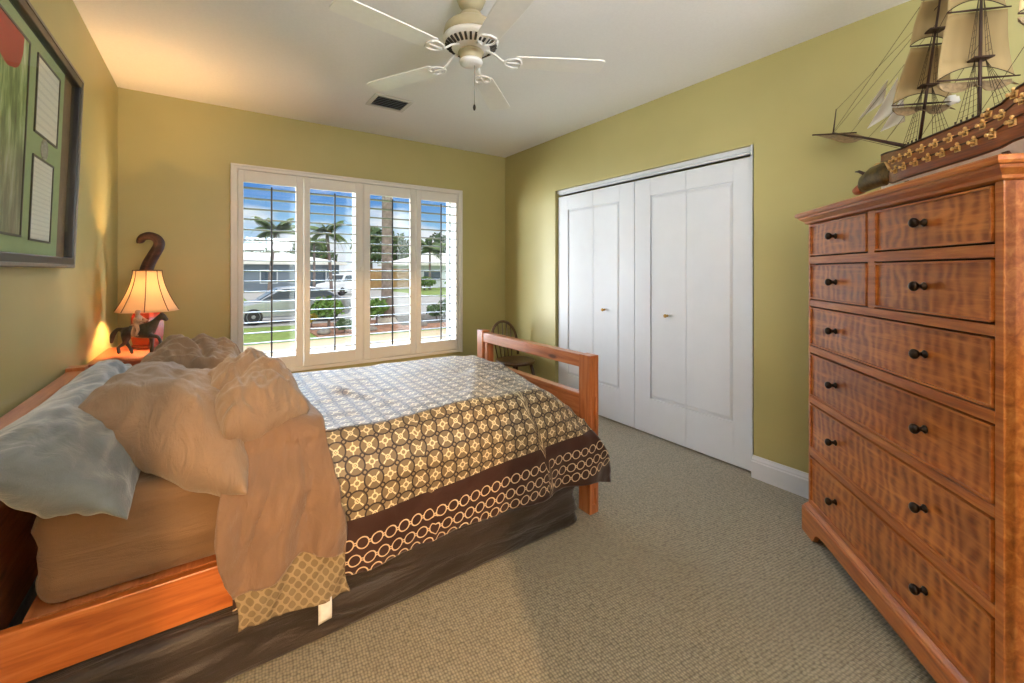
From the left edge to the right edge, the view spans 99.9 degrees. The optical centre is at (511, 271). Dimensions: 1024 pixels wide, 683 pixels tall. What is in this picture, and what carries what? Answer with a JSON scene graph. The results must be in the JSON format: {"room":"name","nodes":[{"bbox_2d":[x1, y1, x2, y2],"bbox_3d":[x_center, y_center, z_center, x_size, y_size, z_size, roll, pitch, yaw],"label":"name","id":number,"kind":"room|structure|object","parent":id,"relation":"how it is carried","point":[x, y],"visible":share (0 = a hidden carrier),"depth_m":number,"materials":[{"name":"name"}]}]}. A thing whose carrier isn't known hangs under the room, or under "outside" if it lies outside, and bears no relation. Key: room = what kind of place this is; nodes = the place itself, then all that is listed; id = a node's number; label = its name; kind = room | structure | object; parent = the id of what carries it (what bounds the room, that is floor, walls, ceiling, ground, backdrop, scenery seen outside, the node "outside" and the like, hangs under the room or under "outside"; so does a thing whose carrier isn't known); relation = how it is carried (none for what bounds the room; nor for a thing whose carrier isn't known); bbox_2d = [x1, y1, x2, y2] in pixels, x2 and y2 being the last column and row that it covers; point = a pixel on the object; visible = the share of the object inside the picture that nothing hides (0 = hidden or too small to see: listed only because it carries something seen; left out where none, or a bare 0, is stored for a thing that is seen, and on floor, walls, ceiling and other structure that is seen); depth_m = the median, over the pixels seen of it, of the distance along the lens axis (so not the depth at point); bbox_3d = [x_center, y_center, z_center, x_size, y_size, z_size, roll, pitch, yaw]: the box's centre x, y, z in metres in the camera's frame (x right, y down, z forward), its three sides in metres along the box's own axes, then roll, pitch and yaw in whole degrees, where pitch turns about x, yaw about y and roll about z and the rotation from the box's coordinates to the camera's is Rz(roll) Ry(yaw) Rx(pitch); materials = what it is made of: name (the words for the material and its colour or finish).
{"room":"bedroom","nodes":[
{"label":"bedroom","id":0,"kind":"room"},
{"bbox_2d":[0,0,117,417],"bbox_3d":[-1.455,-0.013,1.022,0.140,2.527,5.080,0,0,-35],"label":"wall","id":1,"kind":"structure","parent":0,"point":[52,320],"depth_m":2.11,"materials":[{"name":"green paint"}]},
{"bbox_2d":[0,0,83,267],"bbox_3d":[-1.461,-0.429,1.222,0.067,0.832,1.635,0,0,-35],"label":"framed picture","id":2,"kind":"object","parent":1,"relation":"attached to","point":[42,92],"visible":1,"depth_m":1.49,"materials":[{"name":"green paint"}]},
{"bbox_2d":[0,4,30,236],"bbox_3d":[-1.375,-0.433,1.093,0.027,0.644,0.779,0,0,-35],"label":"print","id":3,"kind":"object","parent":2,"relation":"attached to","point":[15,44],"depth_m":1.32,"materials":[{"name":"green paper"}]},
{"bbox_2d":[118,87,504,372],"bbox_3d":[-1.460,0.436,3.986,3.520,3.427,0.190,0,0,-35],"label":"wall","id":4,"kind":"structure","parent":0,"point":[175,155],"depth_m":3.31,"materials":[{"name":"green paint"}]},
{"bbox_2d":[238,169,303,367],"bbox_3d":[-1.951,0.003,3.496,0.468,1.602,0.092,0,0,-35],"label":"shutter panel","id":5,"kind":"object","parent":4,"relation":"attached to","point":[291,361],"visible":0.88,"depth_m":3.50,"materials":[{"name":"white paint"}]},
{"bbox_2d":[270,193,354,356],"bbox_3d":[-1.858,0.000,3.788,0.950,1.560,0.060,0,0,-35],"label":"window","id":6,"kind":"structure","parent":4,"relation":"in","point":[353,194],"depth_m":4.02,"materials":[{"name":"white plastic"}]},
{"bbox_2d":[304,177,362,365],"bbox_3d":[-1.555,0.003,3.772,0.490,1.602,0.092,0,0,-35],"label":"shutter panel","id":7,"kind":"object","parent":4,"relation":"attached to","point":[310,359],"visible":1,"depth_m":3.75,"materials":[{"name":"white paint"}]},
{"bbox_2d":[230,163,462,371],"bbox_3d":[-1.355,0.001,3.918,2.025,1.682,0.040,0,0,-35],"label":"trim","id":8,"kind":"structure","parent":4,"relation":"attached to","point":[234,167],"depth_m":3.72,"materials":[{"name":"white paint"}]},
{"bbox_2d":[364,184,415,359],"bbox_3d":[-1.145,0.003,4.058,0.498,1.602,0.092,0,0,-35],"label":"shutter panel","id":9,"kind":"object","parent":4,"relation":"attached to","point":[401,349],"visible":1,"depth_m":4.02,"materials":[{"name":"white paint"}]},
{"bbox_2d":[371,203,449,346],"bbox_3d":[-1.054,0.000,4.348,0.950,1.560,0.060,0,0,-35],"label":"window","id":10,"kind":"structure","parent":4,"relation":"in","point":[447,204],"depth_m":4.58,"materials":[{"name":"white plastic"}]},
{"bbox_2d":[416,190,457,353],"bbox_3d":[-0.749,0.003,4.334,0.459,1.602,0.092,0,0,-35],"label":"shutter panel","id":11,"kind":"object","parent":4,"relation":"attached to","point":[421,347],"visible":1,"depth_m":4.30,"materials":[{"name":"white paint"}]},
{"bbox_2d":[450,203,454,338],"bbox_3d":[-1.419,0.000,4.014,1.930,1.560,0.190,0,0,-35],"label":"trim","id":12,"kind":"structure","parent":4,"relation":"attached to","point":[452,210],"depth_m":4.55,"materials":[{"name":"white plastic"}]},
{"bbox_2d":[73,0,909,157],"bbox_3d":[0.636,-1.347,-0.038,6.200,0.140,9.210,0,0,-35],"label":"ceiling","id":13,"kind":"structure","parent":0,"point":[303,60],"depth_m":2.54,"materials":[{"name":"paint"}]},
{"bbox_2d":[365,93,413,112],"bbox_3d":[-0.926,-1.270,3.255,0.290,0.013,0.250,0,0,-35],"label":"ceiling vent","id":14,"kind":"object","parent":13,"relation":"in","point":[378,100],"visible":1,"depth_m":3.25,"materials":[{"name":"metal"}]},
{"bbox_2d":[329,0,604,110],"bbox_3d":[-0.200,-1.012,1.968,1.207,0.530,1.214,0,0,-35],"label":"ceiling fan","id":15,"kind":"object","parent":13,"relation":"hanging from","point":[471,36],"visible":1,"depth_m":1.94,"materials":[{"name":"white plastic"}]},
{"bbox_2d":[224,415,936,682],"bbox_3d":[1.399,1.310,0.493,4.340,0.120,9.210,0,0,-35],"label":"floor","id":16,"kind":"structure","parent":0,"point":[689,567],"depth_m":1.58,"materials":[{"name":"carpet"}]},
{"bbox_2d":[88,347,155,367],"bbox_3d":[-2.084,0.860,2.552,0.548,0.780,0.600,0,0,-35],"label":"nightstand","id":17,"kind":"object","parent":16,"relation":"on","point":[125,356],"visible":0.03,"depth_m":2.37,"materials":[{"name":"brown wood"}]},
{"bbox_2d":[110,310,167,353],"bbox_3d":[-2.077,0.339,2.397,0.277,0.248,0.117,0,0,14],"label":"horse figurine","id":18,"kind":"object","parent":17,"relation":"on","point":[138,329],"visible":0.99,"depth_m":2.38,"materials":[{"name":"brown metal"}]},
{"bbox_2d":[114,270,178,348],"bbox_3d":[-2.257,0.230,2.663,0.294,0.480,0.294,0,0,-12],"label":"table lamp","id":19,"kind":"object","parent":17,"relation":"on","point":[147,292],"visible":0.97,"depth_m":2.61,"materials":[{"name":"fabric"}]},
{"bbox_2d":[136,232,164,269],"bbox_3d":[-2.429,0.495,2.858,0.201,1.510,0.182,0,0,-35],"label":"sculpture","id":20,"kind":"object","parent":16,"relation":"on","point":[150,260],"visible":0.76,"depth_m":2.82,"materials":[{"name":"brown wood"}]},
{"bbox_2d":[0,329,597,682],"bbox_3d":[-0.769,0.838,2.084,2.174,0.825,1.145,0,0,-35],"label":"frame","id":21,"kind":"object","parent":16,"relation":"on","point":[51,637],"visible":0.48,"depth_m":1.23,"materials":[{"name":"brown wood"}]},
{"bbox_2d":[31,471,219,602],"bbox_3d":[-0.804,0.759,2.046,1.813,0.275,1.073,0,0,-35],"label":"mattress","id":22,"kind":"object","parent":21,"relation":"on","point":[167,525],"visible":0.16,"depth_m":1.22,"materials":[{"name":"brown fabric"}]},
{"bbox_2d":[0,359,140,519],"bbox_3d":[-1.462,0.518,1.529,0.321,0.308,1.348,0,0,-35],"label":"pillow","id":23,"kind":"object","parent":22,"relation":"on","point":[57,459],"visible":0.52,"depth_m":1.12,"materials":[{"name":"fabric"}]},
{"bbox_2d":[78,361,248,496],"bbox_3d":[-1.173,0.512,1.496,0.467,0.346,0.863,0,0,-35],"label":"pillow","id":24,"kind":"object","parent":22,"relation":"on","point":[163,414],"visible":0.76,"depth_m":1.29,"materials":[{"name":"beige fabric"}]},
{"bbox_2d":[140,333,240,368],"bbox_3d":[-1.558,0.467,2.131,0.416,0.308,0.516,0,0,-30],"label":"pillow","id":25,"kind":"object","parent":22,"relation":"on","point":[203,351],"visible":0.38,"depth_m":2.02,"materials":[{"name":"beige fabric"}]},
{"bbox_2d":[207,347,309,442],"bbox_3d":[-0.998,0.482,1.630,0.303,0.361,0.654,0,0,-44],"label":"pillow","id":26,"kind":"object","parent":22,"relation":"on","point":[258,393],"visible":0.69,"depth_m":1.45,"materials":[{"name":"beige fabric"}]},
{"bbox_2d":[214,355,610,631],"bbox_3d":[-0.497,0.826,2.222,1.733,0.658,1.296,0,0,-35],"label":"comforter","id":27,"kind":"object","parent":22,"relation":"on","point":[385,460],"visible":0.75,"depth_m":1.64,"materials":[{"name":"fabric"}]},
{"bbox_2d":[26,486,576,682],"bbox_3d":[-0.769,1.145,2.030,1.976,0.201,1.147,0,0,-35],"label":"bed skirt","id":28,"kind":"object","parent":16,"relation":"on","point":[210,648],"visible":0.26,"depth_m":1.43,"materials":[{"name":"brown fabric"}]},
{"bbox_2d":[491,320,535,375],"bbox_3d":[0.027,0.872,4.194,0.390,0.760,0.403,0,0,-43],"label":"chair","id":29,"kind":"object","parent":16,"relation":"on","point":[514,362],"visible":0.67,"depth_m":4.22,"materials":[{"name":"brown wood"}]},
{"bbox_2d":[795,153,1023,682],"bbox_3d":[1.512,0.484,1.522,0.483,1.531,1.116,0,0,12],"label":"dresser","id":30,"kind":"object","parent":16,"relation":"on","point":[916,286],"visible":1,"depth_m":1.30,"materials":[{"name":"brown wood"}]},
{"bbox_2d":[812,0,1023,194],"bbox_3d":[1.523,-0.746,1.561,0.242,0.930,1.354,0,0,12],"label":"model ship","id":31,"kind":"object","parent":30,"relation":"on","point":[980,39],"visible":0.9,"depth_m":1.39,"materials":[{"name":"brown wood"}]},
{"bbox_2d":[565,155,750,195],"bbox_3d":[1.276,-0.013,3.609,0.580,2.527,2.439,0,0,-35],"label":"door track","id":32,"kind":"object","parent":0,"point":[746,156],"depth_m":3.80,"materials":[{"name":"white metal"}]},
{"bbox_2d":[505,0,1023,472],"bbox_3d":[1.367,-0.013,2.866,0.120,2.527,4.880,0,0,-35],"label":"wall","id":33,"kind":"structure","parent":0,"point":[775,103],"depth_m":2.54,"materials":[{"name":"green paint"}]},
{"bbox_2d":[558,182,634,427],"bbox_3d":[0.703,0.264,3.763,0.069,1.945,0.905,0,0,-35],"label":"door","id":34,"kind":"structure","parent":33,"relation":"in","point":[596,228],"depth_m":3.67,"materials":[{"name":"white paint"}]},
{"bbox_2d":[557,146,750,195],"bbox_3d":[0.979,-0.751,3.402,0.040,0.044,1.839,0,0,-35],"label":"trim","id":35,"kind":"structure","parent":33,"relation":"attached to","point":[745,151],"depth_m":3.17,"materials":[{"name":"white paint"}]},
{"bbox_2d":[635,157,751,470],"bbox_3d":[1.224,0.264,3.015,0.069,1.945,0.908,0,0,-35],"label":"door","id":36,"kind":"structure","parent":33,"relation":"in","point":[693,226],"depth_m":2.96,"materials":[{"name":"white paint"}]},
{"bbox_2d":[751,144,753,454],"bbox_3d":[1.476,0.173,2.631,0.030,1.893,0.018,0,0,-35],"label":"trim","id":37,"kind":"structure","parent":33,"relation":"attached to","point":[752,145],"depth_m":2.62,"materials":[{"name":"white wood"}]},
{"bbox_2d":[751,454,808,498],"bbox_3d":[2.048,1.183,1.769,0.016,0.134,2.062,0,0,-35],"label":"baseboard","id":38,"kind":"structure","parent":33,"relation":"attached to","point":[795,481],"depth_m":2.48,"materials":[{"name":"white paint"}]},
{"label":"outside","id":39,"kind":"structure","parent":0,"visible":0},
{"bbox_2d":[310,319,445,336],"bbox_3d":[-5.091,2.090,16.319,4.900,0.120,3.600,0,0,-35],"label":"flower bed","id":40,"kind":"object","parent":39,"point":[387,327],"visible":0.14,"depth_m":15.53,"materials":[{"name":"brown soil"}]},
{"bbox_2d":[310,308,317,326],"bbox_3d":[-7.285,1.676,15.648,0.601,0.753,0.573,0,0,-35],"label":"shrub","id":41,"kind":"object","parent":40,"relation":"on","point":[312,316],"visible":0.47,"depth_m":15.53,"materials":[{"name":"green plant"}]},
{"bbox_2d":[317,329,330,334],"bbox_3d":[-6.044,1.946,13.834,0.425,0.251,0.333,0,0,-35],"label":"rock","id":42,"kind":"object","parent":40,"relation":"on","point":[321,331],"visible":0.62,"depth_m":13.72,"materials":[{"name":"grey stone"}]},
{"bbox_2d":[310,294,344,328],"bbox_3d":[-6.465,1.433,15.113,1.125,1.241,1.318,0,0,10],"label":"shrub","id":43,"kind":"object","parent":40,"relation":"on","point":[320,304],"visible":0.84,"depth_m":14.89,"materials":[{"name":"green plant"}]},
{"bbox_2d":[333,318,351,331],"bbox_3d":[-5.552,1.794,14.279,0.644,0.522,0.617,0,0,-35],"label":"shrub","id":44,"kind":"object","parent":40,"relation":"on","point":[342,322],"visible":0.81,"depth_m":14.14,"materials":[{"name":"green plant"}]},
{"bbox_2d":[370,326,376,330],"bbox_3d":[-4.766,1.966,14.723,0.310,0.204,0.236,0,0,-35],"label":"rock","id":45,"kind":"object","parent":40,"relation":"on","point":[372,328],"visible":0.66,"depth_m":14.64,"materials":[{"name":"grey stone"}]},
{"bbox_2d":[370,298,389,325],"bbox_3d":[-5.053,1.508,16.036,0.969,1.090,0.998,0,0,-35],"label":"shrub","id":46,"kind":"object","parent":40,"relation":"on","point":[373,302],"visible":0.8,"depth_m":15.81,"materials":[{"name":"green plant"}]},
{"bbox_2d":[378,196,397,323],"bbox_3d":[-4.959,-2.267,16.734,4.340,8.634,4.147,0,0,30],"label":"palm tree","id":47,"kind":"object","parent":40,"relation":"on","point":[385,205],"visible":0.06,"depth_m":16.64,"materials":[{"name":"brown plant"}]},
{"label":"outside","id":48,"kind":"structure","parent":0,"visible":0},
{"bbox_2d":[243,290,445,306],"bbox_3d":[-14.459,2.105,35.629,13.000,0.120,25.000,0,0,-35],"label":"driveway","id":49,"kind":"structure","parent":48,"point":[373,293],"depth_m":33.56,"materials":[{"name":"white concrete"}]},
{"bbox_2d":[252,216,295,290],"bbox_3d":[-15.819,-0.792,29.114,3.329,5.693,3.374,0,0,-2],"label":"palm tree","id":50,"kind":"object","parent":49,"relation":"on","point":[265,225],"visible":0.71,"depth_m":28.79,"materials":[{"name":"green plant"}]},
{"bbox_2d":[310,237,326,286],"bbox_3d":[-18.235,-0.728,39.742,2.901,5.555,2.844,0,0,27],"label":"palm tree","id":51,"kind":"object","parent":49,"relation":"on","point":[319,245],"visible":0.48,"depth_m":39.59,"materials":[{"name":"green plant"}]},
{"bbox_2d":[310,221,351,291],"bbox_3d":[-14.103,-0.930,32.652,3.700,5.967,3.384,0,0,21],"label":"palm tree","id":52,"kind":"object","parent":49,"relation":"on","point":[329,229],"visible":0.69,"depth_m":32.43,"materials":[{"name":"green plant"}]},
{"bbox_2d":[316,274,351,295],"bbox_3d":[-14.824,1.130,37.706,1.936,1.840,4.721,0,0,15],"label":"utility vehicle","id":53,"kind":"object","parent":49,"relation":"on","point":[339,284],"visible":0.49,"depth_m":36.46,"materials":[{"name":"white paint"}]},
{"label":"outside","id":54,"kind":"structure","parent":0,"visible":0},
{"bbox_2d":[243,286,445,345],"bbox_3d":[-33.744,2.130,100.930,180.000,0.120,195.790,0,0,-35],"label":"lawn","id":55,"kind":"structure","parent":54,"point":[289,335],"depth_m":14.31,"materials":[{"name":"green plant"}]},
{"bbox_2d":[243,245,278,252],"bbox_3d":[-33.779,-0.728,56.886,5.904,5.566,5.762,0,0,35],"label":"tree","id":56,"kind":"object","parent":55,"relation":"on","point":[254,248],"visible":0.03,"depth_m":56.69,"materials":[{"name":"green plant"}]},
{"bbox_2d":[243,252,346,290],"bbox_3d":[-27.253,-0.010,47.435,14.900,4.120,10.400,0,0,-35],"label":"house","id":57,"kind":"structure","parent":55,"relation":"on","point":[247,265],"depth_m":44.42,"materials":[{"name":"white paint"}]},
{"bbox_2d":[286,238,337,260],"bbox_3d":[-27.444,-1.332,58.952,6.467,6.771,6.199,0,0,-35],"label":"tree","id":58,"kind":"object","parent":55,"relation":"on","point":[319,255],"visible":0.18,"depth_m":57.85,"materials":[{"name":"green plant"}]},
{"bbox_2d":[350,227,381,285],"bbox_3d":[-20.118,-2.314,61.448,5.610,8.733,5.794,0,0,33],"label":"tree","id":59,"kind":"object","parent":55,"relation":"on","point":[373,230],"visible":0.43,"depth_m":60.68,"materials":[{"name":"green plant"}]},
{"bbox_2d":[370,269,408,289],"bbox_3d":[-14.036,0.875,47.605,6.785,2.350,0.170,0,0,-35],"label":"fence","id":60,"kind":"object","parent":55,"relation":"on","point":[375,275],"visible":0.28,"depth_m":48.18,"materials":[{"name":"brown wood"}]},
{"bbox_2d":[393,231,408,260],"bbox_3d":[-18.557,-2.265,68.734,5.289,8.636,5.491,0,0,-6],"label":"tree","id":61,"kind":"object","parent":55,"relation":"on","point":[396,240],"visible":0.38,"depth_m":67.68,"materials":[{"name":"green plant"}]},
{"bbox_2d":[377,253,445,286],"bbox_3d":[-4.483,-0.235,63.296,27.400,4.570,10.400,0,0,-35],"label":"house","id":62,"kind":"structure","parent":55,"relation":"on","point":[424,258],"depth_m":54.34,"materials":[{"name":"white paint"}]},
{"bbox_2d":[421,276,435,289],"bbox_3d":[-9.579,1.281,46.911,2.403,1.551,2.653,0,0,2],"label":"shrub","id":63,"kind":"object","parent":55,"relation":"on","point":[427,283],"visible":0.67,"depth_m":46.39,"materials":[{"name":"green plant"}]},
{"bbox_2d":[421,239,445,288],"bbox_3d":[-9.451,-0.907,48.980,4.882,5.913,4.279,0,0,-35],"label":"palm tree","id":64,"kind":"object","parent":55,"relation":"on","point":[425,249],"visible":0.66,"depth_m":48.81,"materials":[{"name":"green plant"}]},
{"bbox_2d":[421,232,445,253],"bbox_3d":[-11.542,-2.205,67.788,6.365,8.515,6.541,0,0,-35],"label":"tree","id":65,"kind":"object","parent":55,"relation":"on","point":[437,235],"visible":0.09,"depth_m":66.34,"materials":[{"name":"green plant"}]},
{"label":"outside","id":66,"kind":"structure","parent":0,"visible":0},
{"bbox_2d":[243,329,445,356],"bbox_3d":[0.012,2.110,15.729,30.000,0.120,2.000,0,0,-35],"label":"path","id":67,"kind":"structure","parent":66,"point":[405,335],"depth_m":12.38,"materials":[{"name":"concrete"}]},
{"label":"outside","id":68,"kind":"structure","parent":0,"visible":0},
{"bbox_2d":[378,313,445,324],"bbox_3d":[-1.724,2.080,19.883,8.100,0.120,3.400,0,0,-35],"label":"soil","id":69,"kind":"object","parent":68,"point":[404,318],"visible":0.14,"depth_m":18.40,"materials":[{"name":"brown soil"}]},
{"bbox_2d":[425,304,445,319],"bbox_3d":[-3.130,1.692,17.807,0.906,0.727,0.971,0,0,-35],"label":"shrub","id":70,"kind":"object","parent":69,"relation":"on","point":[430,308],"visible":0.79,"depth_m":17.58,"materials":[{"name":"green plant"}]},
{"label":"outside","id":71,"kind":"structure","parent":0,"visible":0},
{"bbox_2d":[243,304,445,328],"bbox_3d":[12.242,2.110,34.912,180.000,0.120,6.700,0,0,-35],"label":"street","id":72,"kind":"structure","parent":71,"point":[398,309],"depth_m":18.29,"materials":[{"name":"grey asphalt"}]},
{"bbox_2d":[243,286,350,325],"bbox_3d":[-9.199,1.325,17.661,4.608,1.450,1.836,0,0,-35],"label":"sedan","id":73,"kind":"object","parent":72,"relation":"on","point":[277,296],"visible":0.48,"depth_m":16.81,"materials":[{"name":"paint"}]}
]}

